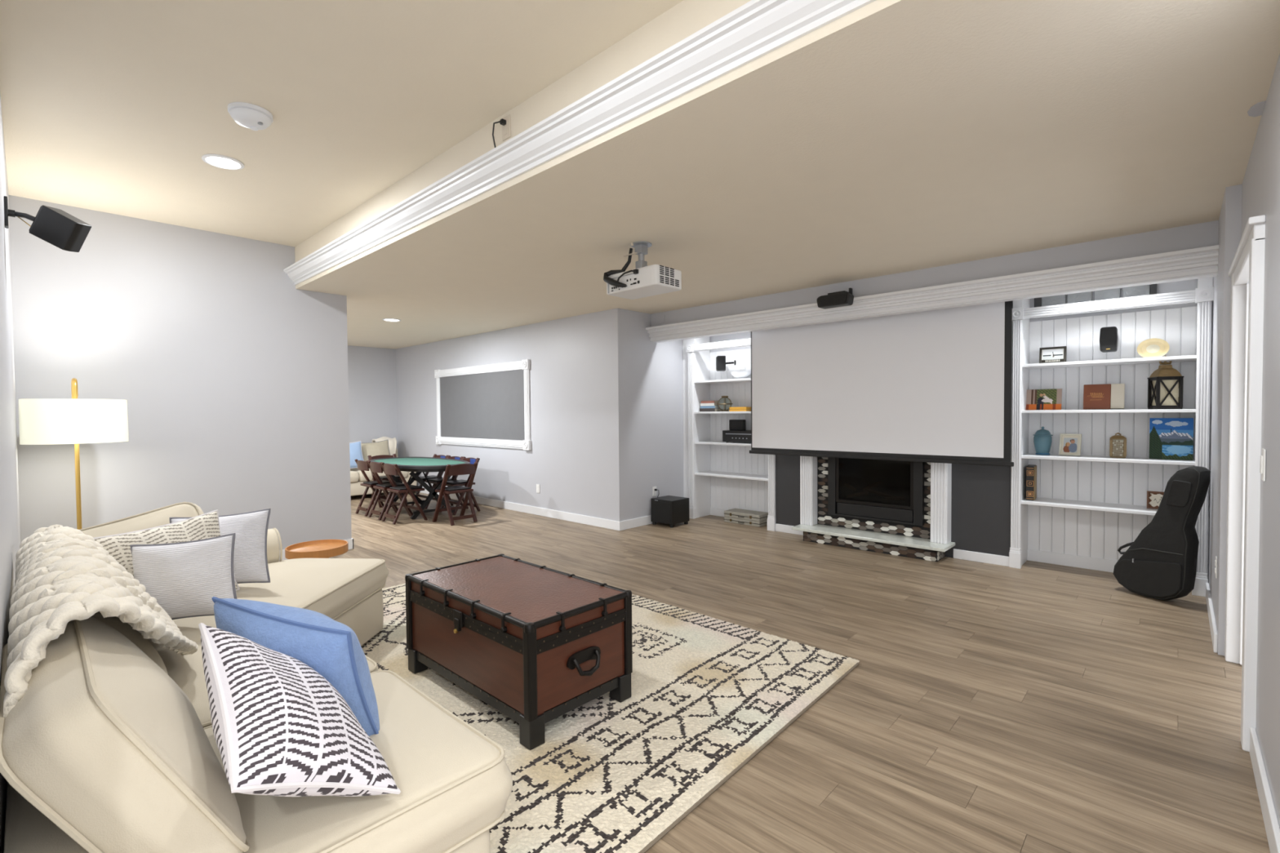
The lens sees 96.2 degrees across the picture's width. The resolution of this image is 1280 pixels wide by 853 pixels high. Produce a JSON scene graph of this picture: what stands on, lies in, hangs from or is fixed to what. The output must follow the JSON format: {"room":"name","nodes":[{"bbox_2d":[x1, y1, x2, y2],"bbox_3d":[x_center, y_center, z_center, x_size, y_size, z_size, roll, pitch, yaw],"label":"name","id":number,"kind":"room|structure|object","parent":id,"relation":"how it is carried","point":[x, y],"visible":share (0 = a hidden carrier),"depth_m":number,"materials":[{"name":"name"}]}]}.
{"room":"leisure room","nodes":[
{"label":"leisure room","id":0,"kind":"room"},
{"bbox_2d":[0,93,21,852],"bbox_3d":[-2.664,-0.147,2.340,4.990,2.920,0.120,1,2,43],"label":"wall","id":1,"kind":"structure","parent":0,"point":[10,520],"depth_m":2.15,"materials":[{"name":"paint"}]},
{"bbox_2d":[4,195,92,252],"bbox_3d":[-2.900,-0.979,2.809,0.324,0.236,0.133,-1,1,-13],"label":"wall speaker","id":2,"kind":"object","parent":1,"relation":"attached to","point":[56,227],"visible":1,"depth_m":2.78,"materials":[{"name":"black plastic"}]},
{"bbox_2d":[8,195,351,549],"bbox_3d":[-3.760,-0.202,4.906,0.120,2.920,2.370,1,2,43],"label":"wall","id":3,"kind":"structure","parent":0,"point":[233,377],"depth_m":4.77,"materials":[{"name":"paint"}]},
{"bbox_2d":[283,0,875,284],"bbox_3d":[-0.797,-1.349,3.034,6.740,0.129,0.098,1,2,43],"label":"trim","id":4,"kind":"structure","parent":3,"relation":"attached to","point":[756,28],"depth_m":2.39,"materials":[{"name":"white paint"}]},
{"bbox_2d":[347,345,397,448],"bbox_3d":[-4.566,-0.060,7.311,4.340,2.530,4.770,1,2,43],"label":"wall","id":5,"kind":"structure","parent":0,"point":[371,371],"depth_m":10.11,"materials":[{"name":"paint"}]},
{"bbox_2d":[279,537,354,559],"bbox_3d":[-3.696,1.204,4.986,0.136,0.105,2.266,1,2,43],"label":"baseboard","id":6,"kind":"structure","parent":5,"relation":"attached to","point":[350,541],"depth_m":5.73,"materials":[{"name":"white paint"}]},
{"bbox_2d":[395,307,683,521],"bbox_3d":[-1.835,-0.127,9.115,5.860,2.530,1.600,1,2,43],"label":"wall","id":7,"kind":"structure","parent":0,"point":[606,399],"depth_m":7.16,"materials":[{"name":"paint"}]},
{"bbox_2d":[434,359,531,450],"bbox_3d":[-2.405,-0.302,8.511,2.547,1.211,0.052,1,2,43],"label":"picture frame","id":8,"kind":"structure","parent":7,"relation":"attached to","point":[488,406],"depth_m":8.38,"materials":[{"name":"wood"}]},
{"bbox_2d":[419,486,652,530],"bbox_3d":[-1.938,1.092,8.911,5.736,0.105,1.136,1,2,43],"label":"baseboard","id":9,"kind":"structure","parent":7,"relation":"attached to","point":[588,520],"depth_m":7.20,"materials":[{"name":"white paint"}]},
{"bbox_2d":[536,484,539,493],"bbox_3d":[-1.349,0.820,7.587,0.072,0.116,0.009,1,2,43],"label":"wall outlet","id":10,"kind":"object","parent":7,"relation":"attached to","point":[537,485],"visible":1,"depth_m":7.58,"materials":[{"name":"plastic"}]},
{"bbox_2d":[652,486,658,497],"bbox_3d":[0.168,0.787,6.941,0.054,0.126,0.104,1,2,43],"label":"wall outlet","id":11,"kind":"object","parent":7,"relation":"attached to","point":[654,488],"visible":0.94,"depth_m":6.91,"materials":[{"name":"plastic"}]},
{"bbox_2d":[0,0,1279,349],"bbox_3d":[-2.030,-1.507,4.319,12.100,0.470,8.800,1,2,43],"label":"ceiling","id":12,"kind":"structure","parent":0,"point":[887,137],"depth_m":2.77,"materials":[{"name":"paint"}]},
{"bbox_2d":[201,154,244,169],"bbox_3d":[-2.577,-1.633,3.550,0.214,0.009,0.214,1,2,43],"label":"recessed light","id":13,"kind":"object","parent":12,"relation":"in","point":[223,162],"visible":1,"depth_m":3.54,"materials":[{"name":"white paint"}]},
{"bbox_2d":[227,102,273,130],"bbox_3d":[-2.015,-1.592,2.973,0.196,0.070,0.196,1,2,43],"label":"smoke detector","id":14,"kind":"object","parent":12,"relation":"attached to","point":[255,117],"visible":1,"depth_m":2.92,"materials":[{"name":"plastic"}]},
{"bbox_2d":[382,318,400,321],"bbox_3d":[-3.098,-1.328,7.162,0.214,0.009,0.214,1,2,43],"label":"recessed light","id":15,"kind":"object","parent":12,"relation":"in","point":[384,319],"visible":1,"depth_m":7.13,"materials":[{"name":"white paint"}]},
{"bbox_2d":[492,114,510,147],"bbox_3d":[-0.725,-1.513,2.990,0.100,0.208,0.054,1,2,43],"label":"wall outlet","id":16,"kind":"object","parent":12,"relation":"attached to","point":[505,122],"visible":0.98,"depth_m":2.98,"materials":[{"name":"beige plastic"}]},
{"bbox_2d":[503,128,507,135],"bbox_3d":[-0.701,-1.537,2.994,0.032,0.028,0.004,1,2,43],"label":"socket","id":17,"kind":"object","parent":16,"relation":"attached to","point":[505,130],"depth_m":2.99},
{"bbox_2d":[603,241,681,299],"bbox_3d":[0.009,-1.122,4.035,0.492,0.352,0.357,1,2,43],"label":"projector","id":18,"kind":"object","parent":12,"relation":"hanging from","point":[645,281],"visible":0.99,"depth_m":3.97,"materials":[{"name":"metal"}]},
{"bbox_2d":[749,300,1013,466],"bbox_3d":[2.092,-0.511,5.424,2.540,1.638,0.120,1,2,43],"label":"projection screen","id":19,"kind":"object","parent":12,"relation":"hanging from","point":[931,386],"visible":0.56,"depth_m":5.24,"materials":[{"name":"fabric"}]},
{"bbox_2d":[328,491,1270,852],"bbox_3d":[-2.007,1.317,4.389,12.100,0.120,8.800,1,2,43],"label":"floor","id":20,"kind":"structure","parent":0,"point":[1037,707],"depth_m":2.71,"materials":[{"name":"wood"}]},
{"bbox_2d":[18,377,128,529],"bbox_3d":[-3.889,0.473,3.975,0.536,1.620,0.536,1,2,43],"label":"floor lamp","id":21,"kind":"object","parent":20,"relation":"on","point":[42,421],"visible":0.75,"depth_m":3.78,"materials":[{"name":"gold metal"}]},
{"bbox_2d":[284,539,348,559],"bbox_3d":[-2.342,1.065,4.174,0.400,0.403,0.400,1,2,43],"label":"side table","id":22,"kind":"object","parent":20,"relation":"on","point":[321,548],"visible":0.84,"depth_m":4.16,"materials":[{"name":"brown wood"}]},
{"bbox_2d":[354,458,396,515],"bbox_3d":[-3.618,0.816,7.863,0.415,0.745,0.421,1,2,43],"label":"folding chair","id":23,"kind":"object","parent":20,"relation":"on","point":[363,466],"visible":0.73,"depth_m":7.76,"materials":[{"name":"brown wood"}]},
{"bbox_2d":[350,448,417,496],"bbox_3d":[-5.045,0.744,9.073,0.929,0.843,2.769,1,2,43],"label":"sofa","id":24,"kind":"object","parent":20,"relation":"on","point":[357,477],"visible":0.05,"depth_m":9.11,"materials":[{"name":"beige fabric"}]},
{"bbox_2d":[350,471,359,483],"bbox_3d":[-4.962,0.785,9.031,0.749,0.200,0.799,1,2,43],"label":"seat cushion","id":25,"kind":"object","parent":24,"relation":"on","point":[354,475],"depth_m":9.02,"materials":[{"name":"beige fabric"}]},
{"bbox_2d":[349,440,364,468],"bbox_3d":[-4.655,0.471,9.117,0.201,0.467,0.527,1,2,42],"label":"throw pillow","id":26,"kind":"object","parent":24,"relation":"on","point":[355,448],"visible":0.33,"depth_m":9.15,"materials":[{"name":"blue fabric"}]},
{"bbox_2d":[361,440,390,461],"bbox_3d":[-4.377,0.448,9.528,0.503,0.442,0.209,-2,2,-39],"label":"throw pillow","id":27,"kind":"object","parent":24,"relation":"on","point":[377,448],"visible":0.47,"depth_m":9.47,"materials":[{"name":"fabric"}]},
{"bbox_2d":[350,467,408,481],"bbox_3d":[-4.422,0.767,9.608,0.749,0.200,0.799,1,2,43],"label":"seat cushion","id":28,"kind":"object","parent":24,"relation":"on","point":[360,477],"depth_m":9.19,"materials":[{"name":"beige fabric"}]},
{"bbox_2d":[371,436,396,455],"bbox_3d":[-4.417,0.378,10.009,0.462,0.404,0.541,1,2,43],"label":"folded blanket","id":29,"kind":"object","parent":24,"relation":"on","point":[392,442],"visible":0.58,"depth_m":9.92,"materials":[{"name":"beige fabric"}]},
{"bbox_2d":[367,453,407,507],"bbox_3d":[-3.768,0.800,8.572,0.421,0.745,0.415,1,2,43],"label":"folding chair","id":30,"kind":"object","parent":20,"relation":"on","point":[370,457],"visible":0.37,"depth_m":8.55,"materials":[{"name":"brown wood"}]},
{"bbox_2d":[367,460,410,519],"bbox_3d":[-3.304,0.821,7.569,0.415,0.745,0.421,1,2,43],"label":"folding chair","id":31,"kind":"object","parent":20,"relation":"on","point":[375,467],"visible":0.77,"depth_m":7.48,"materials":[{"name":"brown wood"}]},
{"bbox_2d":[381,462,427,524],"bbox_3d":[-2.997,0.826,7.282,0.415,0.745,0.421,1,2,43],"label":"folding chair","id":32,"kind":"object","parent":20,"relation":"on","point":[388,469],"visible":0.91,"depth_m":7.19,"materials":[{"name":"brown wood"}]},
{"bbox_2d":[369,457,470,519],"bbox_3d":[-3.027,0.833,7.858,1.860,0.728,0.960,1,2,43],"label":"table","id":33,"kind":"object","parent":20,"relation":"on","point":[418,464],"visible":0.64,"depth_m":7.60,"materials":[{"name":"green fabric"}]},
{"bbox_2d":[410,453,448,506],"bbox_3d":[-3.094,0.797,8.474,0.415,0.745,0.421,1,2,43],"label":"folding chair","id":34,"kind":"object","parent":20,"relation":"on","point":[423,477],"visible":0.4,"depth_m":8.45,"materials":[{"name":"brown wood"}]},
{"bbox_2d":[424,455,462,508],"bbox_3d":[-2.787,0.801,8.187,0.415,0.745,0.421,1,2,43],"label":"folding chair","id":35,"kind":"object","parent":20,"relation":"on","point":[434,481],"visible":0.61,"depth_m":8.18,"materials":[{"name":"brown wood"}]},
{"bbox_2d":[432,462,478,525],"bbox_3d":[-2.304,0.823,7.174,0.421,0.745,0.415,1,2,43],"label":"folding chair","id":36,"kind":"object","parent":20,"relation":"on","point":[464,468],"visible":1,"depth_m":7.08,"materials":[{"name":"brown wood"}]},
{"bbox_2d":[440,456,480,515],"bbox_3d":[-2.480,0.806,7.900,0.415,0.745,0.421,1,2,43],"label":"folding chair","id":37,"kind":"object","parent":20,"relation":"on","point":[454,482],"visible":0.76,"depth_m":7.86,"materials":[{"name":"brown wood"}]},
{"bbox_2d":[361,583,859,852],"bbox_3d":[-0.844,1.267,3.209,3.283,0.019,2.563,1,2,43],"label":"area rug","id":38,"kind":"object","parent":20,"relation":"on","point":[708,694],"visible":0.36,"depth_m":2.44,"materials":[{"name":"fabric"}]},
{"bbox_2d":[0,502,512,852],"bbox_3d":[-1.406,0.851,2.351,3.192,0.862,1.572,1,2,43],"label":"sectional sofa","id":39,"kind":"object","parent":38,"relation":"on","point":[109,746],"visible":0.59,"depth_m":1.21,"materials":[{"name":"beige fabric"}]},
{"bbox_2d":[3,524,198,718],"bbox_3d":[-1.625,0.597,1.776,1.791,0.485,0.425,1,2,43],"label":"knitted throw","id":40,"kind":"object","parent":39,"relation":"on","point":[63,575],"visible":0.99,"depth_m":1.40,"materials":[{"name":"beige fabric"}]},
{"bbox_2d":[1,616,245,852],"bbox_3d":[-1.136,0.678,1.249,0.773,0.449,0.330,1,2,43],"label":"cushion","id":41,"kind":"object","parent":39,"relation":"on","point":[103,751],"depth_m":1.01,"materials":[{"name":"beige fabric"}]},
{"bbox_2d":[92,611,168,675],"bbox_3d":[-1.694,0.677,1.794,0.813,0.414,0.300,1,2,43],"label":"cushion","id":42,"kind":"object","parent":39,"relation":"on","point":[135,637],"depth_m":1.68,"materials":[{"name":"beige fabric"}]},
{"bbox_2d":[81,503,204,537],"bbox_3d":[-2.634,0.673,2.995,0.689,0.491,0.292,-2,2,-41],"label":"cushion","id":43,"kind":"object","parent":39,"relation":"on","point":[157,517],"depth_m":3.02,"materials":[{"name":"beige fabric"}]},
{"bbox_2d":[93,509,239,590],"bbox_3d":[-2.134,0.633,2.594,0.184,0.439,0.537,0,2,26],"label":"throw pillow","id":44,"kind":"object","parent":39,"relation":"on","point":[206,526],"visible":0.25,"depth_m":2.56,"materials":[{"name":"fabric"}]},
{"bbox_2d":[129,533,236,619],"bbox_3d":[-1.895,0.638,2.394,0.458,0.377,0.169,0,1,0],"label":"throw pillow","id":45,"kind":"object","parent":39,"relation":"on","point":[184,578],"visible":0.79,"depth_m":2.34,"materials":[{"name":"white fabric"}]},
{"bbox_2d":[168,508,271,583],"bbox_3d":[-2.083,0.613,2.847,0.454,0.388,0.192,-1,2,-21],"label":"throw pillow","id":46,"kind":"object","parent":39,"relation":"on","point":[250,529],"visible":0.4,"depth_m":2.83,"materials":[{"name":"white fabric"}]},
{"bbox_2d":[157,641,377,728],"bbox_3d":[-1.450,0.925,2.036,0.820,0.203,0.775,1,2,43],"label":"seat cushion","id":47,"kind":"object","parent":39,"relation":"on","point":[187,671],"depth_m":1.92,"materials":[{"name":"beige fabric"}]},
{"bbox_2d":[147,558,388,650],"bbox_3d":[-1.978,0.905,2.954,1.245,0.206,1.475,1,2,43],"label":"cushion","id":48,"kind":"object","parent":39,"relation":"on","point":[335,588],"depth_m":3.05,"materials":[{"name":"beige fabric"}]},
{"bbox_2d":[211,596,379,736],"bbox_3d":[-0.924,0.661,1.569,0.468,0.409,0.272,0,1,11],"label":"throw pillow","id":49,"kind":"object","parent":39,"relation":"on","point":[327,646],"visible":0.55,"depth_m":1.47,"materials":[{"name":"blue fabric"}]},
{"bbox_2d":[198,622,400,796],"bbox_3d":[-0.820,0.648,1.299,0.496,0.389,0.339,1,2,37],"label":"throw pillow","id":50,"kind":"object","parent":39,"relation":"on","point":[280,727],"visible":1,"depth_m":1.21,"materials":[{"name":"fabric"}]},
{"bbox_2d":[204,671,512,852],"bbox_3d":[-0.869,0.935,1.499,0.803,0.200,0.785,1,2,43],"label":"seat cushion","id":51,"kind":"object","parent":39,"relation":"on","point":[455,783],"depth_m":1.38,"materials":[{"name":"beige fabric"}]},
{"bbox_2d":[404,554,632,750],"bbox_3d":[-0.631,1.014,2.821,1.152,0.502,0.613,1,2,43],"label":"table","id":52,"kind":"object","parent":38,"relation":"on","point":[536,644],"visible":1,"depth_m":2.56,"materials":[{"name":"brown wood"}]},
{"bbox_2d":[650,495,689,528],"bbox_3d":[0.362,1.018,6.900,0.330,0.315,0.334,1,2,43],"label":"subwoofer","id":53,"kind":"object","parent":20,"relation":"on","point":[671,510],"visible":1,"depth_m":6.79,"materials":[{"name":"black wood"}]},
{"bbox_2d":[651,501,671,524],"bbox_3d":[0.249,1.012,6.780,0.300,0.235,0.004,1,2,43],"label":"grille","id":54,"kind":"object","parent":53,"relation":"attached to","point":[660,510],"depth_m":6.77,"materials":[{"name":"black fabric"}]},
{"bbox_2d":[682,336,776,531],"bbox_3d":[1.139,-0.044,7.012,1.354,2.420,0.404,1,2,43],"label":"bookcase","id":55,"kind":"object","parent":20,"relation":"on","point":[739,478],"visible":0.53,"depth_m":7.25,"materials":[{"name":"white paint"}]},
{"bbox_2d":[699,408,721,411],"bbox_3d":[0.902,-0.210,7.274,0.235,0.041,0.172,1,2,43],"label":"book","id":56,"kind":"object","parent":55,"relation":"on","point":[700,409],"visible":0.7,"depth_m":7.20,"materials":[{"name":"black paper"}]},
{"bbox_2d":[700,405,719,408],"bbox_3d":[0.906,-0.246,7.269,0.225,0.029,0.172,1,2,43],"label":"book","id":57,"kind":"object","parent":56,"relation":"on","point":[701,406],"visible":0.8,"depth_m":7.19,"materials":[{"name":"blue paper"}]},
{"bbox_2d":[700,403,717,405],"bbox_3d":[0.901,-0.278,7.273,0.215,0.033,0.172,1,2,43],"label":"book","id":58,"kind":"object","parent":57,"relation":"on","point":[701,404],"visible":0.75,"depth_m":7.19,"materials":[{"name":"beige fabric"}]},
{"bbox_2d":[701,400,718,403],"bbox_3d":[0.905,-0.310,7.268,0.205,0.029,0.172,1,2,43],"label":"book","id":59,"kind":"object","parent":58,"relation":"on","point":[702,402],"visible":0.86,"depth_m":7.19,"materials":[{"name":"paper"}]},
{"bbox_2d":[717,395,733,411],"bbox_3d":[1.052,-0.283,7.119,0.198,0.192,0.198,1,2,43],"label":"clock","id":60,"kind":"object","parent":55,"relation":"on","point":[724,403],"visible":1,"depth_m":7.06,"materials":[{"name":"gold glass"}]},
{"bbox_2d":[715,355,736,371],"bbox_3d":[1.058,-0.780,7.081,0.223,0.185,0.194,0,1,1],"label":"speaker","id":61,"kind":"object","parent":55,"relation":"attached to","point":[721,362],"visible":1,"depth_m":7.05},
{"bbox_2d":[715,356,717,370],"bbox_3d":[0.952,-0.780,7.116,0.007,0.166,0.116,0,1,1],"label":"grille","id":62,"kind":"object","parent":61,"relation":"attached to","point":[716,357],"depth_m":7.12,"materials":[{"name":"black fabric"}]},
{"bbox_2d":[722,430,751,442],"bbox_3d":[1.246,0.123,6.953,0.460,0.150,0.216,1,2,43],"label":"receiver","id":63,"kind":"object","parent":55,"relation":"on","point":[735,436],"visible":0.61,"depth_m":6.90,"materials":[{"name":"black metal"}]},
{"bbox_2d":[728,419,745,430],"bbox_3d":[1.194,-0.019,7.041,0.200,0.130,0.072,1,2,43],"label":"box","id":64,"kind":"object","parent":63,"relation":"on","point":[734,424],"visible":0.98,"depth_m":7.00,"materials":[{"name":"black plastic"}]},
{"bbox_2d":[729,406,751,411],"bbox_3d":[1.235,-0.210,6.964,0.240,0.052,0.180,1,2,43],"label":"book","id":65,"kind":"object","parent":55,"relation":"on","point":[731,409],"visible":0.8,"depth_m":6.88,"materials":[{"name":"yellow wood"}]},
{"bbox_2d":[730,370,751,378],"bbox_3d":[1.224,-0.617,6.961,0.250,0.095,0.250,1,2,43],"label":"serving dish","id":66,"kind":"object","parent":55,"relation":"on","point":[740,375],"visible":0.88,"depth_m":6.88,"materials":[{"name":"white ceramic"}]},
{"bbox_2d":[724,516,767,527],"bbox_3d":[1.287,1.136,6.940,0.504,0.061,0.260,1,2,43],"label":"suitcase","id":67,"kind":"object","parent":20,"relation":"on","point":[738,521],"visible":0.66,"depth_m":6.82,"materials":[{"name":"leather"}]},
{"bbox_2d":[724,508,768,521],"bbox_3d":[1.287,1.067,6.938,0.504,0.073,0.260,1,2,43],"label":"suitcase","id":68,"kind":"object","parent":67,"relation":"on","point":[752,515],"visible":0.84,"depth_m":6.85,"materials":[{"name":"leather"}]},
{"bbox_2d":[791,456,955,561],"bbox_3d":[2.202,0.521,5.595,1.620,1.345,0.329,1,2,43],"label":"fireplace","id":69,"kind":"object","parent":20,"relation":"on","point":[903,508],"visible":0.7,"depth_m":5.58,"materials":[{"name":"wood"}]},
{"bbox_2d":[1008,276,1213,597],"bbox_3d":[3.714,-0.004,4.601,1.222,2.420,0.404,1,2,43],"label":"bookcase","id":70,"kind":"object","parent":20,"relation":"on","point":[1075,541],"visible":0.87,"depth_m":4.74,"materials":[{"name":"white paint"}]},
{"bbox_2d":[1026,464,1036,500],"bbox_3d":[3.387,0.483,4.968,0.061,0.290,0.203,1,2,39],"label":"book","id":71,"kind":"object","parent":70,"relation":"on","point":[1031,469],"visible":1,"depth_m":4.89,"materials":[{"name":"brown leather"}]},
{"bbox_2d":[1033,426,1053,455],"bbox_3d":[3.454,0.121,4.924,0.140,0.242,0.140,1,2,43],"label":"ginger jar","id":72,"kind":"object","parent":70,"relation":"on","point":[1042,439],"visible":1,"depth_m":4.88,"materials":[{"name":"teal ceramic"}]},
{"bbox_2d":[1026,388,1062,409],"bbox_3d":[3.481,-0.230,4.944,0.250,0.183,0.087,1,2,43],"label":"picture frame","id":73,"kind":"object","parent":70,"relation":"on","point":[1036,399],"visible":0.98,"depth_m":4.92,"materials":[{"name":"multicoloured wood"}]},
{"bbox_2d":[1039,346,1066,363],"bbox_3d":[3.506,-0.599,4.871,0.185,0.147,0.099,1,2,43],"label":"picture frame","id":74,"kind":"object","parent":70,"relation":"on","point":[1050,354],"visible":0.93,"depth_m":4.85,"materials":[{"name":"black plastic"}]},
{"bbox_2d":[1041,348,1063,362],"bbox_3d":[3.488,-0.600,4.852,0.153,0.110,0.001,1,-6,43],"label":"picture","id":75,"kind":"object","parent":74,"relation":"attached to","point":[1047,355],"depth_m":4.85},
{"bbox_2d":[1058,433,1081,456],"bbox_3d":[3.617,0.155,4.820,0.100,0.188,0.145,-2,2,-41],"label":"picture frame","id":76,"kind":"object","parent":70,"relation":"on","point":[1069,443],"visible":1,"depth_m":4.81,"materials":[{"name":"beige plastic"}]},
{"bbox_2d":[1061,435,1079,453],"bbox_3d":[3.603,0.153,4.808,0.001,0.158,0.121,14,-8,-40],"label":"picture","id":77,"kind":"object","parent":76,"relation":"attached to","point":[1068,446],"depth_m":4.81},
{"bbox_2d":[1083,383,1124,409],"bbox_3d":[3.767,-0.242,4.664,0.260,0.204,0.057,1,2,43],"label":"album","id":78,"kind":"object","parent":70,"relation":"on","point":[1108,396],"visible":1,"depth_m":4.65,"materials":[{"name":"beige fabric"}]},
{"bbox_2d":[1099,326,1118,352],"bbox_3d":[3.797,-0.702,4.648,0.111,0.195,0.162,1,2,43],"label":"speaker","id":79,"kind":"object","parent":70,"relation":"attached to","point":[1108,336],"visible":1,"depth_m":4.59},
{"bbox_2d":[1109,432,1126,457],"bbox_3d":[3.817,0.147,4.584,0.103,0.200,0.103,1,2,39],"label":"lantern","id":80,"kind":"object","parent":70,"relation":"on","point":[1117,443],"visible":1,"depth_m":4.55,"materials":[{"name":"brown wood"}]},
{"bbox_2d":[1137,337,1169,357],"bbox_3d":[3.971,-0.600,4.444,0.188,0.168,0.080,1,2,43],"label":"plate","id":81,"kind":"object","parent":70,"relation":"on","point":[1154,347],"visible":0.93,"depth_m":4.45,"materials":[{"name":"beige ceramic"}]},
{"bbox_2d":[1146,490,1164,509],"bbox_3d":[4.020,0.570,4.428,0.165,0.141,0.099,1,2,43],"label":"picture frame","id":82,"kind":"object","parent":70,"relation":"on","point":[1153,498],"visible":0.5,"depth_m":4.43,"materials":[{"name":"brown wood"}]},
{"bbox_2d":[1146,355,1183,408],"bbox_3d":[3.988,-0.335,4.360,0.159,0.406,0.159,0,2,21],"label":"lantern","id":83,"kind":"object","parent":70,"relation":"on","point":[1165,384],"visible":0.91,"depth_m":4.31,"materials":[{"name":"black metal"}]},
{"bbox_2d":[1149,417,1193,460],"bbox_3d":[4.058,0.092,4.387,0.245,0.314,0.088,1,2,43],"label":"canvas painting","id":84,"kind":"object","parent":70,"relation":"on","point":[1170,438],"visible":1,"depth_m":4.36,"materials":[{"name":"blue fabric"}]},
{"bbox_2d":[1113,466,1210,600],"bbox_3d":[3.656,0.739,4.056,0.149,0.957,0.528,-1,1,-17],"label":"bag","id":85,"kind":"object","parent":20,"relation":"on","point":[1161,562],"visible":1,"depth_m":3.93,"materials":[{"name":"black fabric"}]},
{"bbox_2d":[775,300,1013,557],"bbox_3d":[2.466,-0.079,5.801,2.250,2.530,0.360,1,2,43],"label":"wall","id":86,"kind":"structure","parent":0,"point":[980,498],"depth_m":5.12,"materials":[{"name":"grey paint"}]},
{"bbox_2d":[775,523,1008,566],"bbox_3d":[2.347,1.147,5.694,2.250,0.085,0.016,1,2,43],"label":"baseboard","id":87,"kind":"structure","parent":86,"relation":"attached to","point":[994,559],"depth_m":5.11,"materials":[{"name":"white paint"}]},
{"bbox_2d":[710,279,1197,560],"bbox_3d":[2.620,-0.085,5.972,4.940,2.530,0.100,1,2,43],"label":"wall","id":88,"kind":"structure","parent":0,"point":[1186,285],"depth_m":4.70,"materials":[{"name":"paint"}]},
{"bbox_2d":[1034,284,1156,306],"bbox_3d":[3.757,-1.144,4.770,0.800,0.370,0.050,1,2,43],"label":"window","id":89,"kind":"structure","parent":88,"relation":"in","point":[1144,290],"depth_m":4.73,"materials":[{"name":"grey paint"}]},
{"bbox_2d":[1208,53,1279,826],"bbox_3d":[2.663,0.003,2.439,0.205,2.530,5.200,1,2,43],"label":"wall","id":90,"kind":"structure","parent":0,"point":[1259,193],"depth_m":2.12,"materials":[{"name":"paint"}]},
{"bbox_2d":[645,220,1218,342],"bbox_3d":[1.886,-1.159,5.278,4.835,0.335,0.205,1,2,43],"label":"trim","id":91,"kind":"structure","parent":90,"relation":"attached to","point":[1187,252],"depth_m":4.50,"materials":[{"name":"paint"}]},
{"bbox_2d":[817,288,853,308],"bbox_3d":[1.790,-1.170,5.215,0.304,0.170,0.208,1,2,43],"label":"speaker","id":92,"kind":"object","parent":91,"relation":"attached to","point":[839,299],"visible":1,"depth_m":5.14},
{"bbox_2d":[817,293,846,306],"bbox_3d":[1.723,-1.133,5.144,0.264,0.082,0.010,1,2,43],"label":"grille","id":93,"kind":"object","parent":92,"relation":"attached to","point":[833,300],"depth_m":5.14,"materials":[{"name":"black plastic"}]},
{"bbox_2d":[1214,555,1217,578],"bbox_3d":[3.288,0.802,3.278,0.009,0.116,0.072,1,2,43],"label":"wall outlet","id":94,"kind":"object","parent":90,"relation":"attached to","point":[1216,558],"visible":1,"depth_m":3.25,"materials":[{"name":"plastic"}]},
{"bbox_2d":[1205,582,1279,852],"bbox_3d":[2.457,1.220,2.344,0.055,0.105,4.720,1,2,42],"label":"baseboard","id":95,"kind":"structure","parent":90,"relation":"attached to","point":[1272,827],"depth_m":1.96,"materials":[{"name":"white paint"}]},
{"bbox_2d":[1224,214,1266,751],"bbox_3d":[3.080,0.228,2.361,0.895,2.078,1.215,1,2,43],"label":"door frame","id":96,"kind":"structure","parent":90,"relation":"in","point":[1246,270],"depth_m":2.28,"materials":[{"name":"white paint"}]},
{"bbox_2d":[1259,448,1266,481],"bbox_3d":[2.273,0.140,2.096,0.011,0.116,0.072,1,2,43],"label":"light switch","id":97,"kind":"object","parent":90,"relation":"attached to","point":[1263,457],"visible":1,"depth_m":2.08,"materials":[{"name":"plastic"}]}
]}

